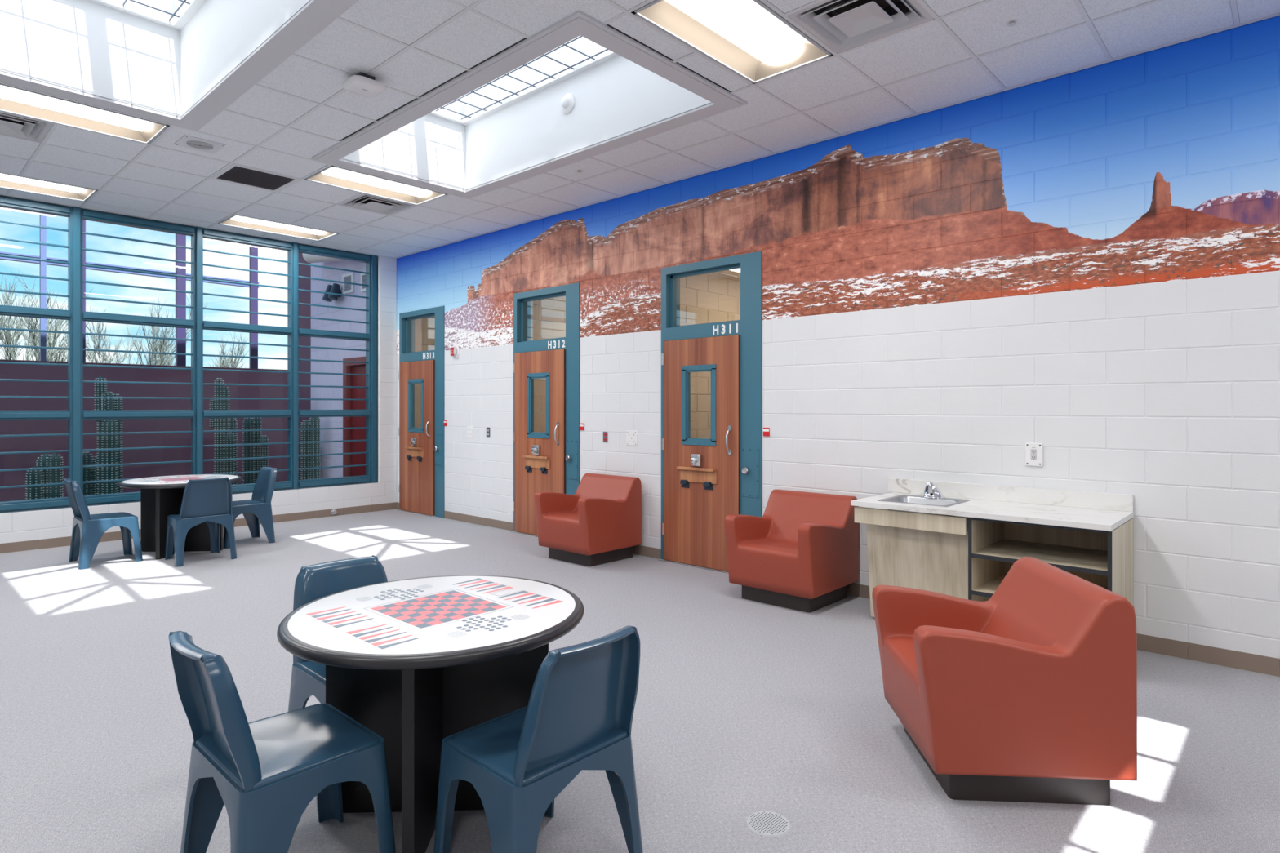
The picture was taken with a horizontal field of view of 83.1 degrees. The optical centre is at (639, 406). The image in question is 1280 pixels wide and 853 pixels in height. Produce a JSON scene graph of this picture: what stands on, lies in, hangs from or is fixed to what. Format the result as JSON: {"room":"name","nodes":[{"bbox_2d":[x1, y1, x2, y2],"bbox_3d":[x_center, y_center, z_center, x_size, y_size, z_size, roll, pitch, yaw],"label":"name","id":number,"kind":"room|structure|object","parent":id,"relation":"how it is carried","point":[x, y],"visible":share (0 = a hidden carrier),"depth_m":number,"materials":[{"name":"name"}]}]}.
{"room":"prison interior","nodes":[
{"label":"prison interior","id":0,"kind":"room"},
{"bbox_2d":[0,194,396,543],"bbox_3d":[-6.836,-0.405,7.076,0.200,3.780,9.511,0,0,43],"label":"wall","id":1,"kind":"structure","parent":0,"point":[49,523],"depth_m":10.05,"materials":[{"name":"white paint"}]},
{"bbox_2d":[0,195,377,512],"bbox_3d":[-6.507,-0.536,7.404,0.138,3.231,8.039,0,0,43],"label":"window","id":2,"kind":"structure","parent":1,"relation":"attached to","point":[74,314],"depth_m":8.64,"materials":[{"name":"blue paint"}]},
{"bbox_2d":[0,502,396,553],"bbox_3d":[-5.882,1.436,7.963,0.008,0.098,6.905,0,0,43],"label":"baseboard","id":3,"kind":"structure","parent":1,"relation":"attached to","point":[115,535],"depth_m":8.96,"materials":[{"name":"brown paint"}]},
{"bbox_2d":[330,509,337,515],"bbox_3d":[-4.148,1.429,9.801,0.048,0.076,0.076,0,0,43],"label":"door stop","id":4,"kind":"object","parent":3,"relation":"attached to","point":[333,512],"visible":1,"depth_m":9.79,"materials":[{"name":"silver metal"}]},
{"bbox_2d":[414,316,435,427],"bbox_3d":[-1.627,-0.155,11.167,2.370,3.280,3.169,0,0,43],"label":"wall","id":5,"kind":"structure","parent":0,"point":[424,328],"depth_m":10.99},
{"bbox_2d":[530,295,565,432],"bbox_3d":[0.092,-0.155,9.578,2.350,3.280,3.169,0,0,43],"label":"wall","id":6,"kind":"structure","parent":0,"point":[548,316],"depth_m":9.71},
{"bbox_2d":[0,509,1279,852],"bbox_3d":[-0.116,1.545,3.648,14.323,0.120,13.600,0,0,43],"label":"floor","id":7,"kind":"structure","parent":0,"point":[744,708],"depth_m":3.40,"materials":[{"name":"carpet"}]},
{"bbox_2d":[63,478,142,569],"bbox_3d":[-5.149,1.082,6.915,0.526,0.807,0.567,0,0,43],"label":"chair","id":8,"kind":"object","parent":7,"relation":"on","point":[87,531],"visible":1,"depth_m":6.83,"materials":[{"name":"blue plastic"}]},
{"bbox_2d":[118,474,241,559],"bbox_3d":[-4.710,1.114,7.435,1.072,0.742,1.072,0,0,43],"label":"table","id":9,"kind":"object","parent":7,"relation":"on","point":[162,496],"visible":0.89,"depth_m":7.40,"materials":[{"name":"black laminate"}]},
{"bbox_2d":[164,477,236,566],"bbox_3d":[-4.272,1.082,7.025,0.567,0.807,0.526,0,0,43],"label":"chair","id":10,"kind":"object","parent":7,"relation":"on","point":[209,501],"visible":1,"depth_m":6.92,"materials":[{"name":"blue plastic"}]},
{"bbox_2d":[223,466,276,548],"bbox_3d":[-4.320,1.082,7.922,0.526,0.807,0.567,0,0,43],"label":"chair","id":11,"kind":"object","parent":7,"relation":"on","point":[257,509],"visible":0.8,"depth_m":7.91,"materials":[{"name":"blue plastic"}]},
{"bbox_2d":[168,631,395,852],"bbox_3d":[-1.129,1.082,2.263,0.526,0.807,0.567,0,0,43],"label":"chair","id":12,"kind":"object","parent":7,"relation":"on","point":[265,773],"visible":1,"depth_m":2.19,"materials":[{"name":"blue plastic"}]},
{"bbox_2d":[288,555,387,711],"bbox_3d":[-1.147,1.082,3.016,0.567,0.807,0.526,0,0,45],"label":"chair","id":13,"kind":"object","parent":7,"relation":"on","point":[316,581],"visible":0.29,"depth_m":3.06,"materials":[{"name":"blue plastic"}]},
{"bbox_2d":[276,575,583,852],"bbox_3d":[-0.745,1.114,2.674,1.072,0.742,1.072,0,0,43],"label":"table","id":14,"kind":"object","parent":7,"relation":"on","point":[419,663],"visible":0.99,"depth_m":2.62,"materials":[{"name":"white laminate"}]},
{"bbox_2d":[433,625,643,852],"bbox_3d":[-0.311,1.082,2.294,0.567,0.807,0.526,0,0,43],"label":"chair","id":15,"kind":"object","parent":7,"relation":"on","point":[577,717],"visible":1,"depth_m":2.17,"materials":[{"name":"blue plastic"}]},
{"bbox_2d":[533,472,641,566],"bbox_3d":[-0.509,1.089,7.094,0.736,0.792,0.773,0,0,43],"label":"armchair","id":16,"kind":"object","parent":7,"relation":"on","point":[601,523],"visible":1,"depth_m":6.94,"materials":[{"name":"leather"}]},
{"bbox_2d":[746,811,790,836],"bbox_3d":[0.457,1.484,2.574,0.156,0.004,0.156,0,0,43],"label":"floor drain","id":17,"kind":"object","parent":7,"relation":"on","point":[768,824],"visible":1,"depth_m":2.57,"materials":[{"name":"grey metal"}]},
{"bbox_2d":[724,488,858,613],"bbox_3d":[1.177,1.089,5.597,0.736,0.792,0.773,0,0,43],"label":"armchair","id":18,"kind":"object","parent":7,"relation":"on","point":[802,554],"visible":0.98,"depth_m":5.46,"materials":[{"name":"leather"}]},
{"bbox_2d":[854,506,1133,617],"bbox_3d":[2.246,1.081,4.687,1.499,0.810,0.672,0,0,43],"label":"base cabinet","id":19,"kind":"object","parent":7,"relation":"on","point":[933,553],"visible":0.42,"depth_m":4.64,"materials":[{"name":"brown wood"}]},
{"bbox_2d":[850,478,1133,531],"bbox_3d":[2.221,0.608,4.699,1.552,0.135,0.696,0,0,43],"label":"countertop","id":20,"kind":"structure","parent":19,"relation":"on","point":[1100,511],"depth_m":4.62,"materials":[{"name":"white stone"}]},
{"bbox_2d":[878,494,969,516],"bbox_3d":[1.947,0.711,4.955,0.468,0.144,0.450,0,0,43],"label":"sink","id":21,"kind":"object","parent":20,"relation":"in","point":[906,499],"visible":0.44,"depth_m":5.02,"materials":[{"name":"silver metal"}]},
{"bbox_2d":[921,480,946,498],"bbox_3d":[2.062,0.581,5.077,0.165,0.117,0.101,0,0,43],"label":"faucet","id":22,"kind":"object","parent":20,"relation":"on","point":[931,491],"visible":1,"depth_m":5.05,"materials":[{"name":"silver metal"}]},
{"bbox_2d":[972,572,1107,593],"bbox_3d":[2.518,1.138,4.429,0.712,0.025,0.650,0,0,43],"label":"shelf","id":23,"kind":"object","parent":19,"relation":"attached to","point":[990,584],"depth_m":4.54,"materials":[{"name":"brown wood"}]},
{"bbox_2d":[972,538,1107,571],"bbox_3d":[2.518,0.911,4.429,0.712,0.025,0.650,0,0,43],"label":"shelf","id":24,"kind":"object","parent":19,"relation":"attached to","point":[1073,557],"depth_m":4.44,"materials":[{"name":"brown wood"}]},
{"bbox_2d":[871,556,1137,805],"bbox_3d":[1.450,1.089,3.013,0.773,0.792,0.736,0,0,4],"label":"armchair","id":25,"kind":"object","parent":7,"relation":"on","point":[1028,692],"visible":1,"depth_m":2.66,"materials":[{"name":"leather"}]},
{"bbox_2d":[0,0,1279,258],"bbox_3d":[-1.509,-2.294,2.288,14.523,0.281,9.711,0,0,43],"label":"ceiling","id":26,"kind":"structure","parent":0,"point":[301,108],"depth_m":5.13,"materials":[{"name":"white paint"}]},
{"bbox_2d":[0,111,53,142],"bbox_3d":[-4.874,-2.206,5.487,0.584,0.138,0.584,0,0,43],"label":"ceiling vent","id":27,"kind":"object","parent":26,"relation":"in","point":[11,125],"visible":0.77,"depth_m":5.60,"materials":[{"name":"grey plastic"}]},
{"bbox_2d":[0,173,97,201],"bbox_3d":[-6.010,-2.218,6.952,0.578,0.133,1.187,0,0,43],"label":"ceiling light","id":28,"kind":"object","parent":26,"relation":"attached to","point":[6,180],"visible":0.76,"depth_m":7.19,"materials":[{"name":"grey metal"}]},
{"bbox_2d":[0,83,168,144],"bbox_3d":[-4.220,-2.218,5.296,0.578,0.133,1.187,0,0,43],"label":"ceiling light","id":29,"kind":"object","parent":26,"relation":"attached to","point":[15,100],"visible":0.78,"depth_m":5.41,"materials":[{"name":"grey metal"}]},
{"bbox_2d":[0,0,358,130],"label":"skylight","id":30,"kind":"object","parent":26,"relation":"attached to","point":[180,63],"depth_m":4.94,"materials":[{"name":"white"}]},
{"bbox_2d":[173,134,226,154],"bbox_3d":[-3.615,-2.151,5.937,0.300,0.011,0.300,0,0,43],"label":"ceiling speaker","id":31,"kind":"object","parent":26,"relation":"attached to","point":[186,141],"visible":1,"depth_m":5.92,"materials":[{"name":"white metal"}]},
{"bbox_2d":[186,141,213,149],"bbox_3d":[-3.615,-2.147,5.937,0.190,0.002,0.190,0,0,38],"label":"grille","id":32,"kind":"object","parent":31,"relation":"attached to","point":[194,144],"depth_m":5.93,"materials":[{"name":"grey plastic"}]},
{"bbox_2d":[211,164,299,191],"bbox_3d":[-3.633,-2.166,6.829,0.584,0.027,0.584,0,0,43],"label":"ceiling vent","id":33,"kind":"object","parent":26,"relation":"in","point":[246,176],"visible":1,"depth_m":6.82,"materials":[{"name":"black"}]},
{"bbox_2d":[217,214,338,240],"bbox_3d":[-4.355,-2.218,8.742,0.578,0.133,1.187,0,0,43],"label":"ceiling light","id":34,"kind":"object","parent":26,"relation":"attached to","point":[236,220],"visible":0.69,"depth_m":8.80,"materials":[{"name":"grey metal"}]},
{"bbox_2d":[342,71,386,97],"bbox_3d":[-1.803,-2.108,4.723,0.230,0.094,0.230,0,0,43],"label":"wireless access point","id":35,"kind":"object","parent":26,"relation":"attached to","point":[362,84],"visible":1,"depth_m":4.67,"materials":[{"name":"white plastic"}]},
{"bbox_2d":[304,165,447,204],"bbox_3d":[-2.564,-2.218,7.087,0.578,0.133,1.187,0,0,43],"label":"ceiling light","id":36,"kind":"object","parent":26,"relation":"attached to","point":[332,175],"visible":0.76,"depth_m":7.12,"materials":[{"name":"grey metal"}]},
{"bbox_2d":[338,193,415,215],"bbox_3d":[-2.805,-2.206,7.725,0.584,0.138,0.584,0,0,43],"label":"ceiling vent","id":37,"kind":"object","parent":26,"relation":"in","point":[364,202],"visible":0.75,"depth_m":7.76,"materials":[{"name":"grey plastic"}]},
{"bbox_2d":[311,10,747,198],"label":"window","id":38,"kind":"structure","parent":26,"relation":"attached to","point":[500,122],"depth_m":6.09,"materials":[{"name":"white"}]},
{"bbox_2d":[560,93,575,114],"bbox_3d":[-0.629,-2.583,6.137,0.170,0.170,0.057,0,0,43],"label":"smoke detector","id":39,"kind":"object","parent":38,"relation":"attached to","point":[567,103],"visible":1,"depth_m":6.12,"materials":[{"name":"white plastic"}]},
{"bbox_2d":[574,168,583,173],"bbox_3d":[-0.553,-2.149,6.585,0.080,0.020,0.080,0,0,43],"label":"sprinkler head","id":40,"kind":"object","parent":26,"relation":"attached to","point":[579,171],"visible":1,"depth_m":6.57},
{"bbox_2d":[631,0,833,84],"bbox_3d":[0.569,-2.218,4.190,0.578,0.133,1.187,0,0,43],"label":"ceiling light","id":41,"kind":"object","parent":26,"relation":"attached to","point":[748,38],"visible":0.9,"depth_m":4.24,"materials":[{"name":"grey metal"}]},
{"bbox_2d":[787,0,933,53],"bbox_3d":[1.223,-2.206,4.000,0.584,0.138,0.584,0,0,43],"label":"ceiling vent","id":42,"kind":"object","parent":26,"relation":"in","point":[842,25],"visible":0.99,"depth_m":4.05,"materials":[{"name":"grey plastic"}]},
{"bbox_2d":[1004,17,1019,26],"bbox_3d":[2.082,-2.149,4.045,0.080,0.020,0.080,0,0,43],"label":"sprinkler head","id":43,"kind":"object","parent":26,"relation":"attached to","point":[1011,22],"visible":1,"depth_m":4.03},
{"bbox_2d":[680,268,740,438],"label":"windows","id":44,"kind":"structure","parent":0,"point":[713,297],"depth_m":8.52,"materials":[{"name":"clear glass"}]},
{"bbox_2d":[298,13,1279,658],"bbox_3d":[0.522,-1.105,6.936,17.850,5.220,0.266,0,0,43],"label":"wall","id":45,"kind":"structure","parent":0,"point":[1083,265],"depth_m":5.01,"materials":[{"name":"white paint"}]},
{"bbox_2d":[302,253,346,262],"bbox_3d":[-4.920,-2.455,11.582,1.576,0.415,0.328,0,0,43],"label":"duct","id":46,"kind":"object","parent":45,"relation":"attached to","point":[308,258],"visible":0.18,"depth_m":11.71,"materials":[{"name":"white metal"}]},
{"bbox_2d":[322,283,341,302],"bbox_3d":[-4.996,-1.852,11.728,0.350,0.276,0.220,0,0,43],"label":"floodlight","id":47,"kind":"object","parent":45,"relation":"attached to","point":[335,288],"visible":0.85,"depth_m":11.64,"materials":[{"name":"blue metal"}]},
{"bbox_2d":[342,272,354,294],"bbox_3d":[-4.663,-1.970,11.550,0.350,0.310,0.030,0,0,43],"label":"air vent","id":48,"kind":"object","parent":45,"relation":"in","point":[351,274],"visible":0.92,"depth_m":11.54,"materials":[{"name":"white plastic"}]},
{"bbox_2d":[342,356,365,476],"bbox_3d":[-4.413,0.355,11.400,0.880,2.260,0.150,0,0,43],"label":"door","id":49,"kind":"structure","parent":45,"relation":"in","point":[348,367],"depth_m":11.56,"materials":[{"name":"red metal"}]},
{"bbox_2d":[360,273,365,292],"bbox_3d":[-4.238,-1.930,11.156,0.270,0.290,0.030,0,0,43],"label":"air vent","id":50,"kind":"object","parent":45,"relation":"in","point":[362,290],"visible":0.52,"depth_m":11.21,"materials":[{"name":"white plastic"}]},
{"bbox_2d":[395,306,444,518],"bbox_3d":[-3.005,0.069,10.084,1.168,2.832,0.291,0,0,43],"label":"door","id":51,"kind":"structure","parent":45,"relation":"in","point":[421,486],"depth_m":9.95,"materials":[{"name":"blue paint"}]},
{"bbox_2d":[450,344,459,359],"bbox_3d":[-2.433,-0.720,9.440,0.184,0.184,0.062,0,0,43],"label":"fire alarm","id":52,"kind":"object","parent":45,"relation":"attached to","point":[455,350],"visible":1,"depth_m":9.41,"materials":[{"name":"white plastic"}]},
{"bbox_2d":[466,426,472,437],"bbox_3d":[-2.176,0.322,9.242,0.120,0.140,0.012,0,0,43],"label":"data plate","id":53,"kind":"object","parent":45,"relation":"attached to","point":[469,428],"visible":1,"depth_m":9.24,"materials":[{"name":"white plastic"}]},
{"bbox_2d":[486,427,490,436],"bbox_3d":[-1.883,0.316,8.970,0.075,0.120,0.012,0,0,43],"label":"outlet","id":54,"kind":"object","parent":45,"relation":"attached to","point":[488,429],"visible":1,"depth_m":8.96,"materials":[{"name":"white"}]},
{"bbox_2d":[508,282,579,537],"bbox_3d":[-1.043,0.069,8.271,1.161,2.832,0.291,0,0,43],"label":"door","id":55,"kind":"structure","parent":45,"relation":"in","point":[548,461],"depth_m":8.20,"materials":[{"name":"blue paint"}]},
{"bbox_2d":[579,423,584,430],"bbox_3d":[-0.625,0.217,7.806,0.062,0.074,0.016,0,0,43],"label":"tag","id":56,"kind":"object","parent":45,"relation":"attached to","point":[581,425],"visible":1,"depth_m":7.80,"materials":[{"name":"red plastic"}]},
{"bbox_2d":[603,431,608,442],"bbox_3d":[-0.361,0.317,7.564,0.070,0.115,0.012,0,0,43],"label":"outlet","id":57,"kind":"object","parent":45,"relation":"attached to","point":[605,433],"visible":1,"depth_m":7.55,"materials":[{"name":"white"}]},
{"bbox_2d":[626,430,637,445],"bbox_3d":[-0.082,0.317,7.306,0.150,0.152,0.012,0,0,43],"label":"data plate","id":58,"kind":"object","parent":45,"relation":"attached to","point":[631,436],"visible":1,"depth_m":7.30,"materials":[{"name":"white plastic"}]},
{"bbox_2d":[656,251,761,574],"bbox_3d":[0.668,0.069,6.689,1.154,2.832,0.291,0,0,43],"label":"door","id":59,"kind":"structure","parent":45,"relation":"in","point":[704,482],"depth_m":6.58,"materials":[{"name":"blue paint"}]},
{"bbox_2d":[763,427,769,436],"bbox_3d":[1.088,0.217,6.221,0.062,0.074,0.016,0,0,43],"label":"tag","id":60,"kind":"object","parent":45,"relation":"attached to","point":[766,430],"visible":1,"depth_m":6.21,"materials":[{"name":"red plastic"}]},
{"bbox_2d":[396,502,1279,676],"bbox_3d":[0.165,1.436,7.082,10.071,0.098,0.008,0,0,43],"label":"baseboard","id":61,"kind":"structure","parent":45,"relation":"attached to","point":[1202,653],"depth_m":4.28,"materials":[{"name":"brown paint"}]},
{"bbox_2d":[888,478,1133,511],"bbox_3d":[2.450,0.592,4.948,1.550,0.104,0.020,0,0,43],"label":"backsplash","id":62,"kind":"structure","parent":45,"relation":"attached to","point":[1097,500],"depth_m":4.83,"materials":[{"name":"white stone"}]},
{"bbox_2d":[1025,443,1043,466],"bbox_3d":[2.618,0.317,4.800,0.102,0.150,0.025,0,0,43],"label":"power outlet","id":63,"kind":"object","parent":45,"relation":"attached to","point":[1033,451],"visible":1,"depth_m":4.79,"materials":[{"name":"white plastic"}]},
{"bbox_2d":[1031,448,1036,460],"bbox_3d":[2.611,0.317,4.793,0.036,0.072,0.002,0,0,43],"label":"receptacle","id":64,"kind":"object","parent":63,"relation":"attached to","point":[1033,451],"depth_m":4.79,"materials":[{"name":"grey plastic"}]},
{"label":"outside","id":65,"kind":"structure","parent":0,"visible":0},
{"bbox_3d":[-24.993,1.555,24.468,50.077,0.100,30.000,0,0,43],"label":"floor","id":66,"kind":"structure","parent":65,"visible":0},
{"bbox_2d":[0,275,49,360],"bbox_3d":[-18.250,-1.105,20.814,2.075,5.184,1.899,0,0,43],"label":"bare tree","id":67,"kind":"object","parent":66,"relation":"on","point":[9,340],"visible":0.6,"depth_m":20.56,"materials":[{"name":"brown plant"}]},
{"bbox_2d":[40,213,46,360],"bbox_3d":[-9.610,-1.305,11.628,0.220,5.620,0.190,0,0,43],"label":"steel post","id":68,"kind":"object","parent":66,"relation":"on","point":[42,216],"visible":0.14,"depth_m":11.60,"materials":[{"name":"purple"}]},
{"bbox_2d":[24,452,63,499],"bbox_3d":[-8.233,1.060,9.984,0.284,0.850,0.412,0,0,43],"label":"cactus","id":69,"kind":"object","parent":66,"relation":"on","point":[41,476],"visible":0.57,"depth_m":9.96,"materials":[{"name":"green plant"}]},
{"bbox_2d":[10,298,89,361],"bbox_3d":[-22.690,-1.314,28.121,1.962,5.605,2.551,0,0,13],"label":"bare tree","id":70,"kind":"object","parent":66,"relation":"on","point":[55,299],"visible":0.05,"depth_m":27.61,"materials":[{"name":"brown plant"}]},
{"bbox_2d":[9,270,92,361],"bbox_3d":[-14.480,-0.945,17.925,1.626,4.864,1.513,0,0,38],"label":"bare tree","id":71,"kind":"object","parent":66,"relation":"on","point":[34,338],"visible":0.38,"depth_m":17.87,"materials":[{"name":"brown plant"}]},
{"bbox_2d":[82,219,85,362],"bbox_3d":[-9.263,-1.305,12.003,0.220,5.620,0.190,0,0,43],"label":"steel post","id":72,"kind":"object","parent":66,"relation":"on","point":[83,220],"visible":0.07,"depth_m":11.98,"materials":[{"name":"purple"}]},
{"bbox_2d":[0,251,259,288],"bbox_3d":[-11.289,-2.370,9.960,0.100,0.110,11.300,0,0,43],"label":"steel beam","id":73,"kind":"structure","parent":72,"relation":"attached to","point":[1,252],"depth_m":12.44,"materials":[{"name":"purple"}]},
{"bbox_2d":[82,451,97,495],"bbox_3d":[-8.108,1.070,10.674,0.332,0.830,0.196,0,0,-29],"label":"cactus","id":74,"kind":"object","parent":66,"relation":"on","point":[90,473],"visible":0.34,"depth_m":10.62,"materials":[{"name":"green plant"}]},
{"bbox_2d":[93,375,123,494],"bbox_3d":[-7.704,0.520,10.516,0.311,1.930,0.359,0,0,1],"label":"cactus","id":75,"kind":"object","parent":66,"relation":"on","point":[109,441],"visible":0.69,"depth_m":10.40,"materials":[{"name":"green plant"}]},
{"bbox_2d":[85,308,139,364],"bbox_3d":[-19.733,-1.097,26.594,2.323,5.174,2.309,0,0,43],"label":"bare tree","id":76,"kind":"object","parent":66,"relation":"on","point":[94,353],"visible":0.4,"depth_m":26.50,"materials":[{"name":"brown plant"}]},
{"bbox_2d":[0,359,287,501],"bbox_3d":[-11.812,0.393,8.878,0.230,2.225,21.000,0,0,43],"label":"wall","id":77,"kind":"structure","parent":66,"relation":"on","point":[19,371],"depth_m":12.28,"materials":[{"name":"brick"}]},
{"bbox_2d":[137,326,175,365],"bbox_3d":[-17.684,-0.875,26.683,1.507,4.724,1.529,0,0,43],"label":"bare tree","id":78,"kind":"object","parent":66,"relation":"on","point":[162,335],"visible":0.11,"depth_m":26.66,"materials":[{"name":"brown plant"}]},
{"bbox_2d":[124,288,207,365],"bbox_3d":[-14.959,-1.133,22.895,1.699,5.251,2.154,0,0,43],"label":"bare tree","id":79,"kind":"object","parent":66,"relation":"on","point":[153,346],"visible":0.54,"depth_m":22.69,"materials":[{"name":"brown plant"}]},
{"bbox_2d":[175,234,186,365],"bbox_3d":[-8.296,-1.305,13.049,0.220,5.620,0.260,0,0,43],"label":"steel post","id":80,"kind":"object","parent":66,"relation":"on","point":[180,240],"visible":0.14,"depth_m":13.01,"materials":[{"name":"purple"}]},
{"bbox_2d":[208,377,237,484],"bbox_3d":[-6.674,0.510,11.615,0.305,1.950,0.418,0,0,43],"label":"cactus","id":81,"kind":"object","parent":66,"relation":"on","point":[219,424],"visible":0.61,"depth_m":11.54,"materials":[{"name":"green plant"}]},
{"bbox_2d":[208,331,248,368],"bbox_3d":[-14.228,-0.567,24.531,1.708,4.112,1.567,0,0,-34],"label":"bare tree","id":82,"kind":"object","parent":66,"relation":"on","point":[227,362],"visible":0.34,"depth_m":24.55,"materials":[{"name":"grey plant"}]},
{"bbox_2d":[248,244,257,368],"bbox_3d":[-7.461,-1.305,13.952,0.220,5.620,0.240,0,0,43],"label":"steel post","id":83,"kind":"object","parent":66,"relation":"on","point":[253,250],"visible":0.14,"depth_m":13.91,"materials":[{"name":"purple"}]},
{"bbox_2d":[242,417,269,484],"bbox_3d":[-6.617,0.805,12.415,0.325,1.360,0.384,0,0,43],"label":"cactus","id":84,"kind":"object","parent":66,"relation":"on","point":[250,437],"visible":0.65,"depth_m":12.37,"materials":[{"name":"green plant"}]},
{"bbox_2d":[300,417,320,479],"bbox_3d":[-5.451,0.795,12.024,0.306,1.380,0.431,0,0,-11],"label":"cactus","id":85,"kind":"object","parent":66,"relation":"on","point":[306,435],"visible":0.69,"depth_m":11.87,"materials":[{"name":"green plant"}]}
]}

